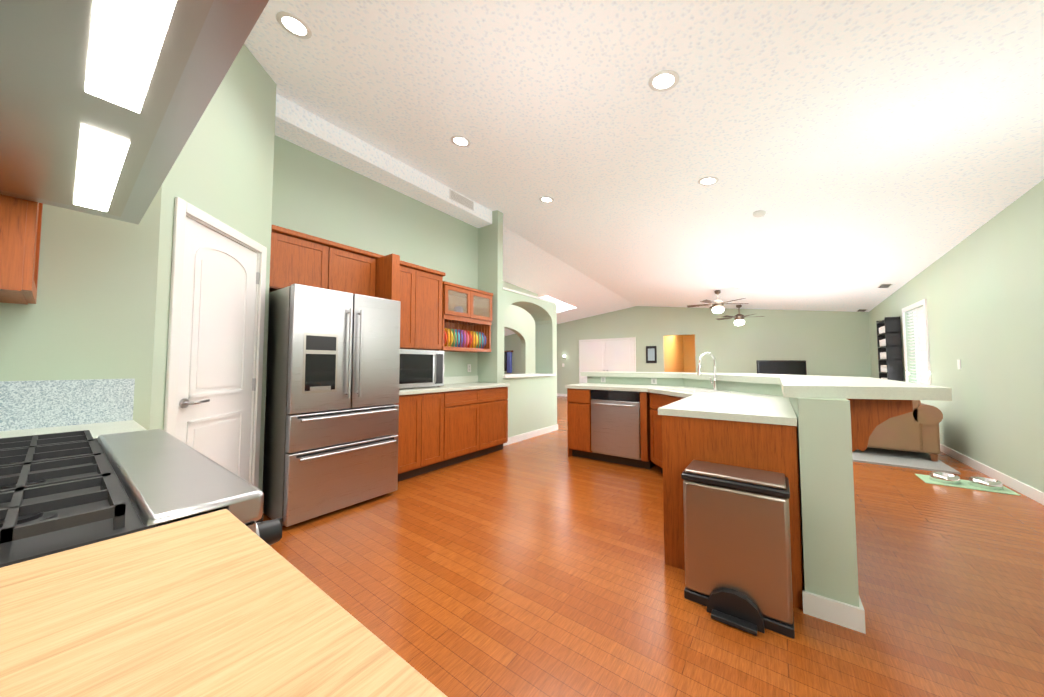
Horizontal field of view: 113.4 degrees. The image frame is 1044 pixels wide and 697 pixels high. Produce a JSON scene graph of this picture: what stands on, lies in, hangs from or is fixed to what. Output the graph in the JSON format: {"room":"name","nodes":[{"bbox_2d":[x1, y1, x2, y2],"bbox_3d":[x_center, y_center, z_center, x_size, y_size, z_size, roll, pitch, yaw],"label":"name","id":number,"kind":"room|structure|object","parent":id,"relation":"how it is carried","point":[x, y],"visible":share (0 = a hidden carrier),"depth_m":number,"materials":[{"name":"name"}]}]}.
{"room":"kitchen","nodes":[
{"label":"kitchen","id":0,"kind":"room"},
{"bbox_2d":[0,185,161,429],"bbox_3d":[-2.122,-0.682,1.509,0.100,3.900,0.720,-2,-3,36],"label":"wall","id":1,"kind":"structure","parent":0,"point":[90,314],"depth_m":1.58,"materials":[{"name":"green paint"}]},
{"bbox_2d":[149,44,275,489],"bbox_3d":[-1.991,-0.647,2.244,0.100,3.900,0.978,0,-3,-9],"label":"wall","id":2,"kind":"structure","parent":0,"point":[221,170],"depth_m":2.27,"materials":[{"name":"green paint"}]},
{"bbox_2d":[164,197,266,487],"bbox_3d":[-1.965,0.248,2.207,0.150,2.108,0.826,0,-3,-9],"label":"pantry door","id":3,"kind":"structure","parent":2,"relation":"in","point":[213,391],"depth_m":2.18,"materials":[{"name":"white wood"}]},
{"bbox_2d":[262,84,276,482],"bbox_3d":[-2.219,-0.620,2.825,0.440,3.900,0.100,-2,-3,36],"label":"wall","id":4,"kind":"structure","parent":0,"point":[268,300],"depth_m":2.73,"materials":[{"name":"green paint"}]},
{"bbox_2d":[272,135,477,376],"bbox_3d":[-1.990,-0.583,3.603,0.124,3.900,4.490,-2,-3,36],"label":"wall","id":5,"kind":"structure","parent":0,"point":[316,195],"depth_m":3.90,"materials":[{"name":"green paint"}]},
{"bbox_2d":[269,225,336,292],"bbox_3d":[-2.057,-0.744,3.113,0.355,0.514,0.531,-2,-3,36],"label":"upper cabinet","id":6,"kind":"object","parent":5,"relation":"attached to","point":[296,257],"depth_m":2.99,"materials":[{"name":"brown wood"}]},
{"bbox_2d":[337,243,376,296],"bbox_3d":[-1.812,-0.728,3.445,0.355,0.514,0.531,-2,-3,36],"label":"upper cabinet","id":7,"kind":"object","parent":5,"relation":"attached to","point":[356,268],"depth_m":3.39,"materials":[{"name":"brown wood"}]},
{"bbox_2d":[377,255,420,348],"bbox_3d":[-1.468,-0.481,3.901,0.355,0.965,0.457,-2,-3,36],"label":"upper cabinet","id":8,"kind":"object","parent":5,"relation":"attached to","point":[398,280],"depth_m":3.83,"materials":[{"name":"brown wood"}]},
{"bbox_2d":[411,266,444,350],"bbox_3d":[-1.264,-0.468,4.176,0.355,0.965,0.458,-2,-3,36],"label":"upper cabinet","id":9,"kind":"object","parent":5,"relation":"attached to","point":[432,283],"depth_m":4.14,"materials":[{"name":"brown wood"}]},
{"bbox_2d":[444,377,476,384],"bbox_3d":[-1.197,0.431,4.508,0.020,0.100,1.765,-2,-3,36],"label":"backsplash","id":10,"kind":"structure","parent":5,"relation":"attached to","point":[447,380],"depth_m":4.86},
{"bbox_2d":[467,364,470,371],"bbox_3d":[-0.784,0.291,5.090,0.010,0.115,0.070,-2,-3,36],"label":"electrical outlet","id":11,"kind":"object","parent":5,"relation":"attached to","point":[468,367],"visible":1,"depth_m":5.08,"materials":[{"name":"grey plastic"}]},
{"bbox_2d":[275,94,491,227],"bbox_3d":[-1.371,-2.078,4.169,0.286,0.300,2.957,-2,-3,36],"label":"ceiling soffit","id":12,"kind":"structure","parent":0,"point":[302,127],"depth_m":3.63,"materials":[{"name":"white paint"}]},
{"bbox_2d":[449,189,473,210],"bbox_3d":[-0.816,-2.019,4.669,0.009,0.130,0.450,-2,-3,36],"label":"air vent","id":13,"kind":"object","parent":12,"relation":"attached to","point":[460,199],"visible":1,"depth_m":4.65,"materials":[{"name":"grey metal"}]},
{"bbox_2d":[477,210,502,382],"bbox_3d":[-0.486,-0.507,5.206,0.400,3.900,0.120,-2,-3,36],"label":"wall","id":14,"kind":"structure","parent":0,"point":[490,280],"depth_m":5.13,"materials":[{"name":"green paint"}]},
{"bbox_2d":[503,281,537,373],"bbox_3d":[-0.807,-0.382,7.851,0.140,3.900,4.000,-2,-3,36],"label":"wall","id":15,"kind":"structure","parent":0,"point":[519,322],"depth_m":8.94,"materials":[{"name":"green paint"}]},
{"bbox_2d":[502,287,557,437],"bbox_3d":[0.027,0.294,5.847,0.480,2.360,1.620,-2,-3,36],"label":"wall","id":16,"kind":"structure","parent":0,"point":[532,401],"depth_m":5.92,"materials":[{"name":"green paint"}]},
{"bbox_2d":[503,424,557,445],"bbox_3d":[0.190,1.418,5.684,0.015,0.100,1.595,-2,-3,36],"label":"baseboard","id":17,"kind":"structure","parent":16,"relation":"attached to","point":[524,436],"depth_m":5.60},
{"bbox_2d":[244,0,1043,335],"bbox_3d":[0.002,-1.416,6.898,12.150,1.244,12.250,-2,-3,36],"label":"ceiling","id":18,"kind":"structure","parent":0,"point":[858,152],"depth_m":2.73,"materials":[{"name":"white paint"}]},
{"bbox_2d":[276,11,311,38],"bbox_3d":[-1.462,-2.072,2.201,0.193,0.032,0.196,-2,-3,36],"label":"recessed light","id":19,"kind":"object","parent":18,"relation":"in","point":[294,25],"visible":1,"depth_m":2.20,"materials":[{"name":"white"}]},
{"bbox_2d":[451,135,470,146],"bbox_3d":[-0.597,-2.015,3.335,0.193,0.032,0.196,-2,-3,36],"label":"recessed light","id":20,"kind":"object","parent":18,"relation":"in","point":[459,141],"visible":1,"depth_m":3.33,"materials":[{"name":"white"}]},
{"bbox_2d":[539,196,553,202],"bbox_3d":[0.323,-1.952,4.496,0.193,0.032,0.196,-2,-3,36],"label":"recessed light","id":21,"kind":"object","parent":18,"relation":"in","point":[546,199],"visible":1,"depth_m":4.49,"materials":[{"name":"white"}]},
{"bbox_2d":[541,296,575,312],"bbox_3d":[0.873,-1.333,10.638,0.892,0.218,1.804,-2,-3,36],"label":"skylight","id":22,"kind":"object","parent":18,"relation":"attached to","point":[562,306],"visible":0.43,"depth_m":10.75,"materials":[{"name":"white glass"}]},
{"bbox_2d":[648,70,678,91],"bbox_3d":[0.947,-1.787,2.292,0.193,0.032,0.196,-2,-3,36],"label":"recessed light","id":23,"kind":"object","parent":18,"relation":"in","point":[663,80],"visible":1,"depth_m":2.29,"materials":[{"name":"white"}]},
{"bbox_2d":[698,177,718,185],"bbox_3d":[1.916,-1.722,3.525,0.193,0.032,0.196,-2,-3,36],"label":"recessed light","id":24,"kind":"object","parent":18,"relation":"in","point":[705,181],"visible":1,"depth_m":3.52,"materials":[{"name":"white"}]},
{"bbox_2d":[687,290,748,313],"bbox_3d":[4.558,-1.085,8.048,1.244,0.534,1.302,-2,-3,36],"label":"fan","id":25,"kind":"object","parent":18,"relation":"hanging from","point":[717,307],"visible":1,"depth_m":7.95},
{"bbox_2d":[717,305,763,325],"bbox_3d":[5.854,-0.890,9.240,1.110,0.562,1.071,-2,-3,36],"label":"fan","id":26,"kind":"object","parent":18,"relation":"hanging from","point":[739,320],"visible":1,"depth_m":9.14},
{"bbox_2d":[753,210,765,216],"bbox_3d":[2.822,-1.600,4.073,0.131,0.052,0.131,-2,-3,36],"label":"smoke detector","id":27,"kind":"object","parent":18,"relation":"attached to","point":[760,213],"visible":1,"depth_m":4.04,"materials":[{"name":"white plastic"}]},
{"bbox_2d":[877,284,892,287],"bbox_3d":[6.417,-1.108,6.059,0.160,0.042,0.321,-2,-3,36],"label":"ceiling vent","id":28,"kind":"object","parent":18,"relation":"in","point":[884,285],"visible":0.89,"depth_m":6.05,"materials":[{"name":"grey metal"}]},
{"bbox_2d":[263,396,1043,696],"bbox_3d":[0.905,1.577,6.929,14.000,0.100,17.500,-2,-3,36],"label":"floor","id":29,"kind":"structure","parent":0,"point":[536,566],"depth_m":1.83,"materials":[{"name":"brown wood"}]},
{"bbox_2d":[0,378,145,438],"bbox_3d":[-1.895,0.692,1.246,0.490,1.130,0.660,-2,-3,36],"label":"backsplash","id":30,"kind":"structure","parent":29,"relation":"on","point":[96,408],"depth_m":1.48,"materials":[{"name":"white stone"}]},
{"bbox_2d":[0,429,282,567],"bbox_3d":[-1.190,0.750,0.784,1.170,0.970,0.757,-2,-3,36],"label":"range","id":31,"kind":"object","parent":29,"relation":"on","point":[62,491],"visible":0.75,"depth_m":0.70,"materials":[{"name":"silver metal"}]},
{"bbox_2d":[0,509,446,696],"bbox_3d":[-0.452,0.745,0.187,0.705,0.925,0.585,-2,-3,36],"label":"countertop","id":32,"kind":"structure","parent":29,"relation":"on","point":[223,603],"depth_m":0.35,"materials":[{"name":"beige wood"}]},
{"bbox_2d":[262,284,400,526],"bbox_3d":[-1.718,0.443,3.073,0.862,1.800,0.900,-2,-3,36],"label":"fridge","id":33,"kind":"object","parent":29,"relation":"on","point":[331,426],"visible":0.96,"depth_m":2.73,"materials":[{"name":"silver metal"}]},
{"bbox_2d":[396,393,428,480],"bbox_3d":[-1.392,0.929,3.726,0.605,0.889,0.373,-2,-3,36],"label":"base cabinet","id":34,"kind":"object","parent":29,"relation":"on","point":[413,429],"depth_m":3.59,"materials":[{"name":"brown wood"}]},
{"bbox_2d":[429,393,448,471],"bbox_3d":[-1.222,0.940,3.957,0.605,0.889,0.433,-2,-3,36],"label":"base cabinet","id":35,"kind":"object","parent":29,"relation":"on","point":[438,402],"depth_m":3.86,"materials":[{"name":"brown wood"}]},
{"bbox_2d":[449,389,484,465],"bbox_3d":[-0.957,0.957,4.316,0.605,0.889,0.701,-2,-3,36],"label":"base cabinet","id":36,"kind":"object","parent":29,"relation":"on","point":[455,420],"depth_m":4.20,"materials":[{"name":"brown wood"}]},
{"bbox_2d":[399,381,504,396],"bbox_3d":[-0.958,0.492,4.310,0.635,0.040,1.794,-2,-3,36],"label":"countertop","id":37,"kind":"structure","parent":36,"relation":"on","point":[404,392],"depth_m":4.02,"materials":[{"name":"white stone"}]},
{"bbox_2d":[399,349,443,388],"bbox_3d":[-1.296,0.236,3.954,0.419,0.432,0.726,-2,-3,36],"label":"microwave","id":38,"kind":"object","parent":37,"relation":"on","point":[421,368],"visible":0.56,"depth_m":3.87,"materials":[{"name":"silver metal"}]},
{"bbox_2d":[485,385,508,453],"bbox_3d":[-0.628,0.978,4.761,0.605,0.889,0.640,-2,-3,36],"label":"base cabinet","id":39,"kind":"object","parent":29,"relation":"on","point":[496,402],"depth_m":4.65,"materials":[{"name":"brown wood"}]},
{"bbox_2d":[681,460,794,638],"bbox_3d":[1.060,0.953,1.708,0.449,0.652,0.342,-2,-3,36],"label":"trash can","id":40,"kind":"object","parent":29,"relation":"on","point":[737,549],"visible":1,"depth_m":1.62,"materials":[{"name":"silver metal"}]},
{"bbox_2d":[565,375,940,633],"bbox_3d":[1.401,0.839,3.289,2.785,1.030,2.650,-2,-3,36],"label":"kitchen island","id":41,"kind":"object","parent":29,"relation":"on","point":[807,435],"depth_m":1.80,"materials":[{"name":"brown wood"}]},
{"bbox_2d":[591,390,640,459],"bbox_3d":[1.267,0.908,4.314,0.596,0.778,0.656,-2,-3,36],"label":"dishwasher","id":42,"kind":"object","parent":41,"relation":"in","point":[615,423],"visible":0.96,"depth_m":4.07,"materials":[{"name":"silver metal"}]},
{"bbox_2d":[581,371,684,374],"bbox_3d":[1.843,0.360,4.700,1.980,0.060,0.625,-2,-3,36],"label":"island countertop","id":43,"kind":"structure","parent":41,"relation":"on","point":[595,372],"depth_m":4.73,"materials":[{"name":"white stone"}]},
{"bbox_2d":[651,378,656,383],"bbox_3d":[1.718,0.426,4.461,0.070,0.075,0.009,-2,-3,36],"label":"electrical outlet","id":44,"kind":"object","parent":41,"relation":"attached to","point":[653,380],"visible":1,"depth_m":4.46,"materials":[{"name":"grey plastic"}]},
{"bbox_2d":[673,372,951,400],"bbox_3d":[2.096,0.282,3.052,1.575,0.060,2.980,-2,-3,36],"label":"island countertop","id":45,"kind":"structure","parent":41,"relation":"on","point":[852,387],"depth_m":1.77,"materials":[{"name":"white stone"}]},
{"bbox_2d":[697,352,718,390],"bbox_3d":[1.926,0.237,3.549,0.179,0.396,0.207,-2,-3,36],"label":"faucet","id":46,"kind":"object","parent":45,"relation":"on","point":[714,384],"visible":0.98,"depth_m":3.53,"materials":[{"name":"silver metal"}]},
{"bbox_2d":[876,316,903,381],"bbox_3d":[6.804,0.472,6.327,0.190,2.050,0.650,-2,-3,36],"label":"rack","id":47,"kind":"object","parent":29,"relation":"on","point":[890,361],"visible":0.56,"depth_m":6.12,"materials":[{"name":"black plastic"}]},
{"bbox_2d":[852,447,960,474],"bbox_3d":[4.496,1.466,5.888,3.020,0.022,3.120,-2,-3,36],"label":"rug","id":48,"kind":"object","parent":29,"relation":"on","point":[905,459],"visible":0.14,"depth_m":4.25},
{"bbox_2d":[867,400,942,460],"bbox_3d":[4.312,0.976,5.274,2.586,0.896,0.984,-2,-3,36],"label":"sofa","id":49,"kind":"object","parent":48,"relation":"on","point":[916,429],"visible":0.21,"depth_m":4.26,"materials":[{"name":"brown fabric"}]},
{"bbox_2d":[915,472,1020,495],"bbox_3d":[4.427,1.322,3.439,0.580,0.078,0.350,-2,-3,36],"label":"bowls","id":50,"kind":"object","parent":29,"relation":"on","point":[972,482],"visible":1,"depth_m":3.40,"materials":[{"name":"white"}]},
{"bbox_3d":[6.128,1.349,8.039,1.500,0.460,0.440,0,-3,-9],"label":"media stand","id":51,"kind":"object","parent":29,"relation":"on","visible":0},
{"bbox_2d":[756,360,806,374],"bbox_3d":[6.128,0.699,8.070,1.300,0.839,0.240,0,-3,-9],"label":"flat-screen tv","id":52,"kind":"object","parent":51,"relation":"on","point":[793,367],"visible":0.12,"depth_m":8.05,"materials":[{"name":"black plastic"}]},
{"bbox_2d":[664,335,695,372],"bbox_3d":[5.814,0.460,11.891,1.120,2.600,2.980,-2,-3,36],"label":"wall","id":53,"kind":"structure","parent":0,"point":[679,353],"depth_m":12.80,"materials":[{"name":"paint"}]},
{"bbox_2d":[504,306,870,393],"bbox_3d":[3.554,-0.202,11.663,11.990,3.900,0.120,-2,-3,36],"label":"wall","id":54,"kind":"structure","parent":0,"point":[829,343],"depth_m":9.79,"materials":[{"name":"green paint"}]},
{"bbox_2d":[504,350,512,372],"bbox_3d":[-0.798,0.566,14.658,0.950,0.950,0.168,-2,-3,36],"label":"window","id":55,"kind":"structure","parent":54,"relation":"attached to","point":[508,361],"depth_m":14.40,"materials":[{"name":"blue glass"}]},
{"bbox_2d":[579,337,635,383],"bbox_3d":[2.928,0.708,11.959,2.080,2.110,0.070,-2,-3,36],"label":"closet doors","id":56,"kind":"structure","parent":54,"relation":"in","point":[616,355],"depth_m":11.96,"materials":[{"name":"white wood"}]},
{"bbox_2d":[646,346,656,362],"bbox_3d":[4.184,0.196,11.083,0.330,0.550,0.031,-2,-3,36],"label":"picture","id":57,"kind":"object","parent":54,"relation":"attached to","point":[651,354],"visible":0.96,"depth_m":11.06,"materials":[{"name":"black plastic"}]},
{"bbox_2d":[868,179,1043,492],"bbox_3d":[4.778,-0.596,3.333,0.120,3.900,12.090,-2,-3,36],"label":"wall","id":58,"kind":"structure","parent":0,"point":[981,289],"depth_m":3.58,"materials":[{"name":"green paint"}]},
{"bbox_2d":[902,299,930,384],"bbox_3d":[6.326,-0.005,5.452,0.135,1.420,1.140,-2,-3,36],"label":"window","id":59,"kind":"structure","parent":58,"relation":"in","point":[921,339],"depth_m":5.43,"materials":[{"name":"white glass"}]},
{"bbox_2d":[957,360,960,368],"bbox_3d":[5.370,0.196,4.208,0.007,0.120,0.080,-2,-3,36],"label":"light switch","id":60,"kind":"object","parent":58,"relation":"attached to","point":[959,364],"visible":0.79,"depth_m":4.20,"materials":[{"name":"white plastic"}]},
{"bbox_2d":[940,444,1043,504],"bbox_3d":[4.828,1.311,3.424,0.015,0.100,11.500,-2,-3,36],"label":"baseboard","id":61,"kind":"structure","parent":58,"relation":"attached to","point":[1024,489],"depth_m":3.52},
{"bbox_3d":[-1.047,-0.744,0.196,5.770,3.900,0.120,-2,-3,36],"label":"wall","id":62,"kind":"structure","parent":0,"visible":0},
{"bbox_2d":[0,194,42,304],"bbox_3d":[-1.996,-0.622,1.197,0.450,0.850,0.368,-2,-3,36],"label":"upper cabinet","id":63,"kind":"object","parent":62,"relation":"attached to","point":[20,227],"visible":0.42,"depth_m":1.18,"materials":[{"name":"brown wood"}]},
{"bbox_2d":[0,0,268,224],"bbox_3d":[-1.052,-0.621,0.650,1.702,0.183,0.609,-2,-3,36],"label":"range hood","id":64,"kind":"object","parent":62,"relation":"attached to","point":[104,104],"visible":1,"depth_m":0.70,"materials":[{"name":"white paint"}]}
]}

